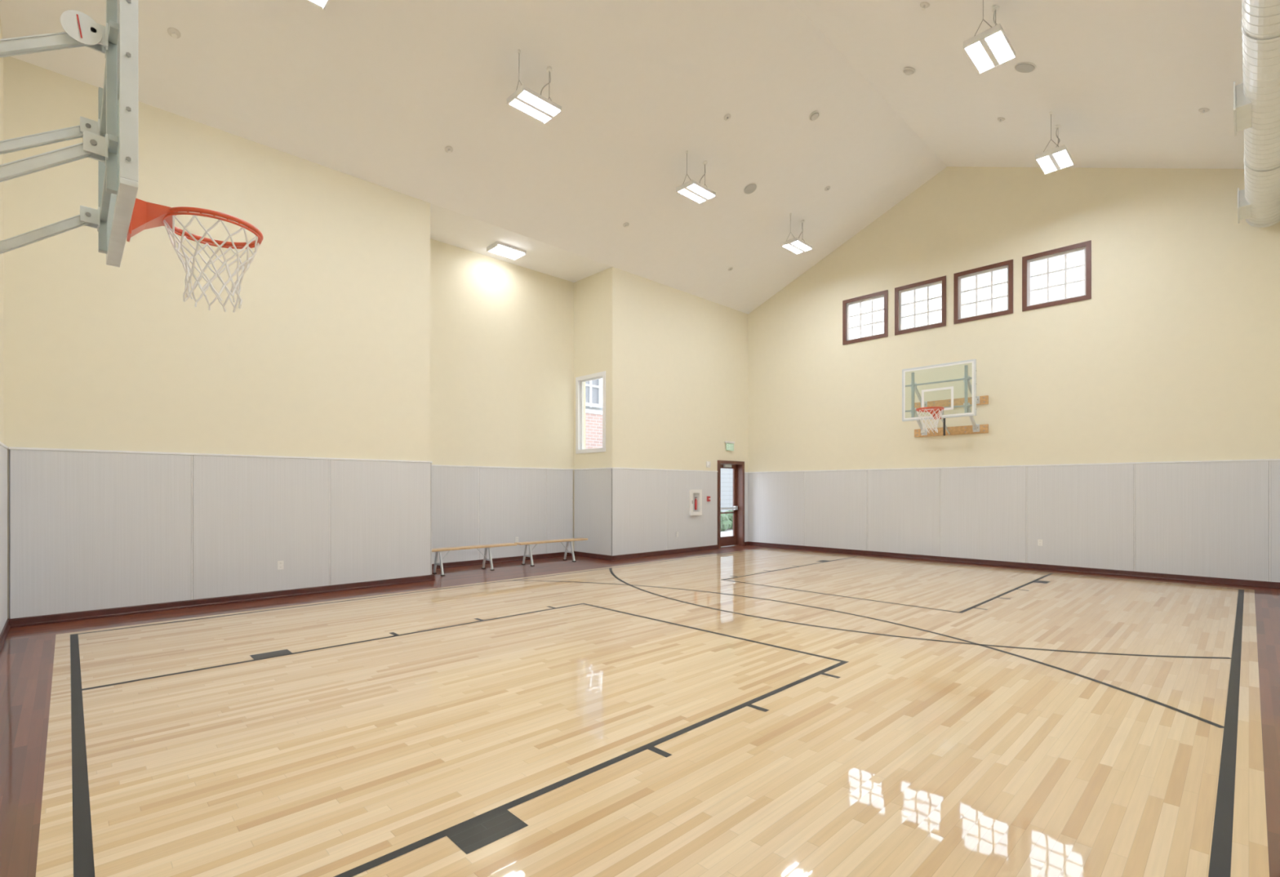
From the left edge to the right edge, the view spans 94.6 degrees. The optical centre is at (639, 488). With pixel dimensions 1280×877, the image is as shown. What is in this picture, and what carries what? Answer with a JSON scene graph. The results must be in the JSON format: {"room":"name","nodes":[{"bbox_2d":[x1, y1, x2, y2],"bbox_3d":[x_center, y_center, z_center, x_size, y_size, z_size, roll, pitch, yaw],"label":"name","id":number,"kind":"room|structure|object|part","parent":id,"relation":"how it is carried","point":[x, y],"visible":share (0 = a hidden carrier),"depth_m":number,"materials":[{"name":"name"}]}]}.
{"room":"sports hall","nodes":[
{"label":"sports hall","id":0,"kind":"room"},
{"bbox_2d":[0,17,3,443],"bbox_3d":[-3.483,-2.595,2.696,0.250,8.190,10.480,0,0,-44],"label":"wall","id":1,"kind":"structure","parent":0,"point":[1,37],"depth_m":6.15,"materials":[{"name":"beige paint"}]},
{"bbox_2d":[0,441,8,633],"bbox_3d":[-3.394,0.497,2.810,0.036,1.906,9.939,0,0,-44],"label":"pad","id":2,"kind":"object","parent":1,"relation":"attached to","point":[3,448],"visible":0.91,"depth_m":6.00,"materials":[{"name":"fabric"}]},
{"bbox_2d":[0,618,10,651],"bbox_3d":[-3.375,1.450,2.801,0.052,0.100,9.980,0,0,-44],"label":"baseboard","id":3,"kind":"structure","parent":1,"relation":"attached to","point":[4,633],"depth_m":5.89,"materials":[{"name":"brown wood"}]},
{"bbox_2d":[0,0,263,312],"bbox_3d":[-2.846,-1.777,3.202,1.370,1.386,1.420,0,0,-44],"label":"basketball hoop","id":4,"kind":"object","parent":1,"relation":"attached to","point":[113,140],"visible":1,"depth_m":2.95,"materials":[{"name":"painted steel"},{"name":"glass"},{"name":"nylon net"}]},
{"bbox_3d":[-2.833,-1.935,3.215,0.065,1.070,1.384,0,0,-44],"label":"board frame","id":5,"kind":"part","parent":4,"relation":"part of","materials":[{"name":"metal"}]},
{"bbox_2d":[3,56,430,617],"bbox_3d":[-5.240,-1.605,8.116,4.770,6.210,0.250,0,0,-44],"label":"wall","id":6,"kind":"structure","parent":0,"point":[326,352],"depth_m":7.63,"materials":[{"name":"beige paint"}]},
{"bbox_2d":[7,574,431,627],"bbox_3d":[-5.135,1.450,8.008,4.770,0.100,0.052,0,0,-44],"label":"baseboard","id":7,"kind":"structure","parent":6,"relation":"attached to","point":[145,608],"depth_m":7.51,"materials":[{"name":"brown wood"}]},
{"bbox_2d":[8,446,431,618],"bbox_3d":[-5.126,0.497,8.027,4.730,1.906,0.036,0,0,-44],"label":"pad","id":8,"kind":"object","parent":6,"relation":"attached to","point":[89,530],"visible":0.99,"depth_m":7.51,"materials":[{"name":"fabric"}]},
{"bbox_2d":[277,560,283,569],"bbox_3d":[-4.967,1.050,8.158,0.074,0.120,0.010,0,0,-44],"label":"wall outlet","id":9,"kind":"object","parent":8,"relation":"attached to","point":[280,563],"visible":1,"depth_m":8.15,"materials":[{"name":"white plastic"}]},
{"bbox_2d":[431,461,432,573],"bbox_3d":[-3.873,0.497,10.158,0.036,1.906,1.280,0,0,-44],"label":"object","id":10,"kind":"structure","parent":0,"point":[431,461],"depth_m":9.71,"materials":[{"name":"fabric"}]},
{"bbox_2d":[430,238,573,564],"bbox_3d":[-3.004,-1.605,12.096,4.480,6.210,0.286,0,0,-44],"label":"wall","id":11,"kind":"structure","parent":0,"point":[502,332],"depth_m":12.05,"materials":[{"name":"beige paint"}]},
{"bbox_2d":[431,551,572,568],"bbox_3d":[-2.912,1.450,12.000,3.980,0.100,0.052,0,0,-44],"label":"baseboard","id":12,"kind":"structure","parent":11,"relation":"attached to","point":[462,563],"depth_m":12.04,"materials":[{"name":"brown wood"}]},
{"bbox_2d":[430,203,611,282],"bbox_3d":[-2.558,-4.815,11.635,4.480,0.250,1.570,0,0,-44],"label":"ceiling alcove","id":13,"kind":"structure","parent":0,"point":[447,226],"depth_m":11.32,"materials":[{"name":"beige paint"}]},
{"bbox_2d":[573,266,621,555],"bbox_3d":[-0.965,-1.605,13.004,0.286,6.210,1.320,0,0,-44],"label":"wall","id":14,"kind":"structure","parent":0,"point":[597,296],"depth_m":12.76,"materials":[{"name":"beige paint"}]},
{"bbox_2d":[575,370,605,453],"bbox_3d":[-1.033,-1.660,13.021,0.180,1.720,1.020,0,0,-44],"label":"frame","id":15,"kind":"object","parent":14,"relation":"attached to","point":[580,380],"visible":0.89,"depth_m":13.27,"materials":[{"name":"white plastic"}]},
{"bbox_2d":[573,551,613,560],"bbox_3d":[-1.043,1.450,12.894,0.052,0.100,1.370,0,0,-44],"label":"baseboard","id":16,"kind":"structure","parent":14,"relation":"attached to","point":[575,553],"depth_m":12.83,"materials":[{"name":"brown wood"}]},
{"bbox_2d":[0,0,1244,314],"bbox_3d":[1.577,-5.790,7.426,14.100,2.400,10.230,0,0,-44],"label":"ceiling","id":17,"kind":"structure","parent":0,"point":[375,91],"depth_m":8.52,"materials":[{"name":"paint"}]},
{"bbox_2d":[167,26,181,38],"bbox_3d":[-5.200,-5.077,6.588,0.114,0.086,0.120,0,0,41],"label":"sprinkler head","id":18,"kind":"object","parent":17,"relation":"attached to","point":[174,33],"visible":1,"depth_m":6.57},
{"bbox_2d":[308,0,329,9],"bbox_3d":[-3.457,-5.444,5.952,0.624,0.659,0.392,0,0,-44],"label":"light","id":19,"kind":"object","parent":17,"relation":"hanging from","point":[322,3],"visible":1,"depth_m":6.23,"materials":[{"name":"white plastic"}]},
{"bbox_2d":[444,146,453,153],"bbox_3d":[-2.866,-5.077,8.849,0.114,0.086,0.120,0,0,41],"label":"sprinkler head","id":20,"kind":"object","parent":17,"relation":"attached to","point":[449,149],"visible":1,"depth_m":8.83},
{"bbox_2d":[486,241,525,260],"bbox_3d":[-2.612,-4.647,11.533,0.644,0.085,0.400,0,0,-44],"label":"ceiling light","id":21,"kind":"object","parent":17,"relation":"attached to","point":[497,247],"visible":1,"depth_m":11.45,"materials":[{"name":"white plastic"}]},
{"bbox_2d":[506,49,561,124],"bbox_3d":[-1.417,-5.444,7.929,0.624,0.659,0.392,0,0,-44],"label":"light","id":22,"kind":"object","parent":17,"relation":"hanging from","point":[523,99],"visible":1,"depth_m":7.91,"materials":[{"name":"white plastic"}]},
{"bbox_3d":[-1.278,-5.496,8.064,0.184,0.541,0.075,0,0,-44],"label":"power cord","id":23,"kind":"part","parent":22,"relation":"part of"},
{"bbox_2d":[622,222,629,227],"bbox_3d":[-0.267,-5.077,11.369,0.114,0.086,0.120,0,0,41],"label":"sprinkler head","id":24,"kind":"object","parent":17,"relation":"attached to","point":[626,224],"visible":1,"depth_m":11.35},
{"bbox_2d":[675,151,715,204],"bbox_3d":[0.974,-5.444,10.246,0.624,0.659,0.392,0,0,-44],"label":"light","id":25,"kind":"object","parent":17,"relation":"hanging from","point":[692,189],"visible":1,"depth_m":10.21,"materials":[{"name":"white plastic"}]},
{"bbox_2d":[724,113,730,120],"bbox_3d":[1.424,-6.049,9.623,0.114,0.086,0.120,0,0,41],"label":"sprinkler head","id":26,"kind":"object","parent":17,"relation":"attached to","point":[726,117],"visible":1,"depth_m":9.60},
{"bbox_2d":[743,182,757,194],"bbox_3d":[2.118,-5.763,11.322,0.276,0.024,0.276,0,-22,-44],"label":"ceiling speaker","id":27,"kind":"object","parent":17,"relation":"attached to","point":[750,188],"depth_m":11.30},
{"bbox_2d":[780,213,812,254],"bbox_3d":[3.322,-5.444,12.522,0.624,0.659,0.392,0,0,-44],"label":"light","id":28,"kind":"object","parent":17,"relation":"hanging from","point":[795,245],"visible":1,"depth_m":12.47,"materials":[{"name":"white plastic"}]},
{"bbox_2d":[808,111,819,121],"bbox_3d":[2.972,-6.352,10.053,0.179,0.107,0.179,0,0,-3],"label":"smoke detector","id":29,"kind":"object","parent":17,"relation":"attached to","point":[814,115],"visible":1,"depth_m":10.02,"materials":[{"name":"plastic"}]},
{"bbox_2d":[824,186,830,191],"bbox_3d":[3.780,-6.049,11.906,0.114,0.086,0.120,0,0,41],"label":"sprinkler head","id":30,"kind":"object","parent":17,"relation":"attached to","point":[827,188],"visible":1,"depth_m":11.89},
{"bbox_2d":[902,66,915,75],"bbox_3d":[4.095,-6.368,8.994,0.179,0.107,0.179,0,0,-3],"label":"smoke detector","id":31,"kind":"object","parent":17,"relation":"attached to","point":[907,70],"visible":1,"depth_m":8.95,"materials":[{"name":"plastic"}]},
{"bbox_2d":[920,1,929,10],"bbox_3d":[3.574,-6.061,7.405,0.114,0.086,0.120,0,0,41],"label":"sprinkler head","id":32,"kind":"object","parent":17,"relation":"attached to","point":[923,5],"visible":1,"depth_m":7.40},
{"bbox_2d":[962,0,1015,74],"bbox_3d":[4.104,-5.460,6.930,0.624,0.691,0.392,0,0,-44],"label":"light","id":33,"kind":"object","parent":17,"relation":"hanging from","point":[991,48],"visible":1,"depth_m":6.90,"materials":[{"name":"white plastic"}]},
{"bbox_3d":[4.244,-5.512,7.065,0.184,0.573,0.075,0,0,-44],"label":"power cord","id":34,"kind":"part","parent":33,"relation":"part of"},
{"bbox_2d":[997,117,1004,123],"bbox_3d":[5.930,-6.061,9.688,0.114,0.086,0.120,0,0,41],"label":"sprinkler head","id":35,"kind":"object","parent":17,"relation":"attached to","point":[999,119],"visible":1,"depth_m":9.68},
{"bbox_2d":[1013,62,1036,72],"bbox_3d":[5.295,-5.795,8.115,0.276,0.024,0.276,0,22,-44],"label":"ceiling speaker","id":36,"kind":"object","parent":17,"relation":"attached to","point":[1022,67],"depth_m":8.09},
{"bbox_2d":[1035,111,1073,174],"bbox_3d":[6.496,-5.460,9.247,0.624,0.691,0.392,0,0,-44],"label":"light","id":37,"kind":"object","parent":17,"relation":"hanging from","point":[1054,159],"visible":1,"depth_m":9.21,"materials":[{"name":"white plastic"}]},
{"bbox_3d":[6.635,-5.512,9.383,0.184,0.573,0.075,0,0,-44],"label":"power cord","id":38,"kind":"part","parent":37,"relation":"part of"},
{"bbox_2d":[1198,107,1209,115],"bbox_3d":[7.607,-5.097,7.957,0.114,0.086,0.120,0,0,41],"label":"sprinkler head","id":39,"kind":"object","parent":17,"relation":"attached to","point":[1202,110],"visible":1,"depth_m":7.95},
{"bbox_2d":[1233,0,1279,227],"bbox_3d":[4.609,-4.429,4.246,13.430,0.982,0.547,0,0,-44],"label":"air duct","id":40,"kind":"object","parent":17,"relation":"hanging from","point":[1256,100],"visible":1,"depth_m":6.24,"materials":[{"name":"beige metal"}]},
{"bbox_2d":[0,545,1279,876],"bbox_3d":[1.031,1.550,7.989,14.100,0.100,11.800,0,0,-44],"label":"floor","id":41,"kind":"structure","parent":0,"point":[924,757],"depth_m":3.80,"materials":[{"name":"brown wood"}]},
{"bbox_2d":[431,542,516,575],"bbox_3d":[-3.091,1.272,10.762,1.820,0.455,0.380,0,0,-44],"label":"wooden bench","id":42,"kind":"object","parent":41,"relation":"on","point":[437,550],"visible":0.96,"depth_m":10.72,"materials":[{"name":"brown wood"}]},
{"bbox_2d":[514,537,587,566],"bbox_3d":[-1.784,1.272,12.029,1.660,0.455,0.380,0,0,-44],"label":"wooden bench","id":43,"kind":"object","parent":41,"relation":"on","point":[571,540],"visible":0.98,"depth_m":11.89,"materials":[{"name":"brown wood"}]},
{"bbox_2d":[70,548,1244,876],"bbox_3d":[1.570,1.499,7.450,12.595,0.001,8.415,0,0,-44],"label":"court markings","id":44,"kind":"object","parent":41,"relation":"on","point":[469,835],"visible":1,"depth_m":3.36,"materials":[{"name":"paint"}]},
{"bbox_2d":[621,270,747,471],"bbox_3d":[1.162,-1.605,14.320,4.600,6.210,0.250,0,0,-44],"label":"wall","id":45,"kind":"structure","parent":0,"point":[684,355],"depth_m":13.95,"materials":[{"name":"beige paint"}]},
{"bbox_2d":[611,466,717,555],"bbox_3d":[0.678,0.497,13.652,3.535,1.906,0.036,0,0,-44],"label":"pad","id":46,"kind":"object","parent":45,"relation":"attached to","point":[649,506],"visible":1,"depth_m":13.40,"materials":[{"name":"fabric"}]},
{"bbox_2d":[688,489,702,515],"bbox_3d":[1.348,0.320,14.243,0.420,0.620,0.060,0,0,-44],"label":"fire extinguisher cabinet","id":47,"kind":"object","parent":46,"relation":"attached to","point":[695,495],"visible":1,"depth_m":14.23,"materials":[{"name":"white metal"}]},
{"bbox_2d":[610,544,718,560],"bbox_3d":[0.682,1.450,13.645,3.570,0.100,0.052,0,0,-44],"label":"baseboard","id":48,"kind":"structure","parent":45,"relation":"attached to","point":[715,546],"depth_m":13.46,"materials":[{"name":"brown wood"}]},
{"bbox_2d":[706,461,710,467],"bbox_3d":[1.702,-0.610,14.624,0.120,0.150,0.065,0,0,-44],"label":"fire alarm strobe","id":49,"kind":"object","parent":45,"relation":"attached to","point":[708,463],"visible":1,"depth_m":14.60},
{"bbox_2d":[720,463,736,546],"bbox_3d":[2.221,0.422,15.426,0.930,2.135,0.045,0,0,-44],"label":"leaf","id":50,"kind":"object","parent":45,"relation":"attached to","point":[731,540],"visible":0.46,"depth_m":15.67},
{"bbox_2d":[720,463,737,509],"bbox_3d":[2.280,-0.048,15.372,0.880,1.195,0.125,0,0,-44],"label":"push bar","id":51,"kind":"object","parent":50,"relation":"attached to","point":[724,464],"visible":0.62,"depth_m":15.39,"materials":[{"name":"metal"}]},
{"bbox_2d":[724,440,734,450],"bbox_3d":[2.315,-1.110,15.214,0.340,0.240,0.070,0,0,-44],"label":"exit sign","id":52,"kind":"object","parent":45,"relation":"attached to","point":[729,445],"visible":1,"depth_m":15.18,"materials":[{"name":"white"}]},
{"bbox_2d":[717,460,744,548],"bbox_3d":[2.280,0.385,15.365,1.100,2.230,0.285,0,0,-44],"label":"frame","id":53,"kind":"object","parent":45,"relation":"attached to","point":[740,464],"visible":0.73,"depth_m":15.62,"materials":[{"name":"brown wood"}]},
{"bbox_2d":[744,471,748,542],"bbox_3d":[2.829,0.497,15.736,0.155,1.906,0.036,0,0,-44],"label":"pad","id":54,"kind":"object","parent":45,"relation":"attached to","point":[745,473],"visible":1,"depth_m":15.71,"materials":[{"name":"fabric"}]},
{"bbox_2d":[747,166,1279,471],"bbox_3d":[6.463,-2.595,12.335,0.250,8.190,10.480,0,0,-44],"label":"wall","id":55,"kind":"structure","parent":0,"point":[1173,354],"depth_m":11.02,"materials":[{"name":"beige paint"}]},
{"bbox_2d":[842,289,888,344],"bbox_3d":[5.172,-3.910,13.534,0.115,1.040,1.060,0,0,-44],"label":"window frame","id":56,"kind":"structure","parent":55,"relation":"attached to","point":[885,292],"depth_m":13.47,"materials":[{"name":"brown wood"}]},
{"bbox_2d":[846,294,884,340],"bbox_3d":[5.210,-3.910,13.570,0.070,0.916,0.936,0,0,-44],"label":"window","id":57,"kind":"structure","parent":55,"relation":"in","point":[881,296],"depth_m":13.66,"materials":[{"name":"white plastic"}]},
{"bbox_2d":[894,275,946,335],"bbox_3d":[6.017,-3.910,12.662,0.115,1.040,1.060,0,0,-44],"label":"window frame","id":58,"kind":"structure","parent":55,"relation":"attached to","point":[943,278],"depth_m":12.60,"materials":[{"name":"brown wood"}]},
{"bbox_2d":[898,280,942,330],"bbox_3d":[6.055,-3.910,12.698,0.070,0.916,0.936,0,0,-44],"label":"window","id":59,"kind":"structure","parent":55,"relation":"in","point":[901,304],"depth_m":12.78,"materials":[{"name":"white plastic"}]},
{"bbox_2d":[902,359,988,437],"bbox_3d":[5.923,-1.775,11.728,1.370,1.390,1.420,0,0,-44],"label":"basketball hoop","id":60,"kind":"object","parent":55,"relation":"attached to","point":[936,408],"visible":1,"depth_m":11.78,"materials":[{"name":"clear glass"}]},
{"bbox_3d":[5.910,-1.935,11.716,0.065,1.070,1.384,0,0,-44],"label":"board frame","id":61,"kind":"part","parent":60,"relation":"part of","materials":[{"name":"metal"}]},
{"bbox_2d":[953,259,1013,324],"bbox_3d":[6.859,-3.910,11.793,0.115,1.040,1.060,0,0,-44],"label":"window frame","id":62,"kind":"structure","parent":55,"relation":"attached to","point":[1010,262],"depth_m":11.73,"materials":[{"name":"brown wood"}]},
{"bbox_2d":[958,264,1008,319],"bbox_3d":[6.897,-3.910,11.829,0.070,0.916,0.936,0,0,-44],"label":"window","id":63,"kind":"structure","parent":55,"relation":"in","point":[961,291],"depth_m":11.92,"materials":[{"name":"white plastic"}]},
{"bbox_2d":[747,458,1279,582],"bbox_3d":[6.347,0.497,12.249,0.036,1.906,9.939,0,0,-44],"label":"pad","id":64,"kind":"object","parent":55,"relation":"attached to","point":[1211,518],"visible":1,"depth_m":10.94,"materials":[{"name":"fabric"}]},
{"bbox_2d":[1037,538,1042,546],"bbox_3d":[7.490,1.000,11.046,0.010,0.120,0.074,0,0,-44],"label":"wall outlet","id":65,"kind":"object","parent":64,"relation":"attached to","point":[1039,541],"visible":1,"depth_m":11.05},
{"bbox_2d":[748,541,1279,589],"bbox_3d":[6.355,1.450,12.229,0.052,0.100,9.980,0,0,-44],"label":"baseboard","id":66,"kind":"structure","parent":55,"relation":"attached to","point":[1260,584],"depth_m":10.92,"materials":[{"name":"brown wood"}]},
{"bbox_2d":[1026,246,1085,306],"bbox_3d":[7.739,-3.910,10.960,0.070,0.916,0.936,0,0,-44],"label":"window","id":67,"kind":"structure","parent":55,"relation":"in","point":[1029,291],"depth_m":10.99,"materials":[{"name":"white plastic"}]},
{"bbox_2d":[1022,240,1091,311],"bbox_3d":[7.701,-3.910,10.924,0.115,1.040,1.060,0,0,-44],"label":"window frame","id":68,"kind":"structure","parent":55,"relation":"attached to","point":[1087,244],"depth_m":10.83,"materials":[{"name":"brown wood"}]},
{"label":"outside","id":69,"kind":"structure","parent":0,"visible":0},
{"bbox_2d":[720,528,733,536],"bbox_3d":[3.924,1.675,24.690,80.000,0.250,90.000,0,0,-44],"label":"ground","id":70,"kind":"structure","parent":69,"point":[729,531],"depth_m":20.95,"materials":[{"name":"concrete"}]},
{"bbox_2d":[585,377,733,511],"bbox_3d":[1.162,-2.350,28.977,27.000,7.800,7.000,0,0,-44],"label":"neighbouring building","id":71,"kind":"structure","parent":70,"relation":"on","point":[593,388],"depth_m":22.02,"materials":[{"name":"white"}]},
{"bbox_2d":[720,511,732,531],"bbox_3d":[2.684,1.210,21.866,1.190,0.811,1.463,0,0,39],"label":"shrub","id":72,"kind":"object","parent":70,"relation":"on","point":[726,523],"visible":0.18,"depth_m":21.59,"materials":[{"name":"green plant"}]},
{"bbox_2d":[724,509,733,528],"bbox_3d":[3.606,1.161,23.026,1.604,0.799,1.250,0,0,-44],"label":"shrub","id":73,"kind":"object","parent":70,"relation":"on","point":[730,516],"visible":0.12,"depth_m":22.37,"materials":[{"name":"green plant"}]}
]}

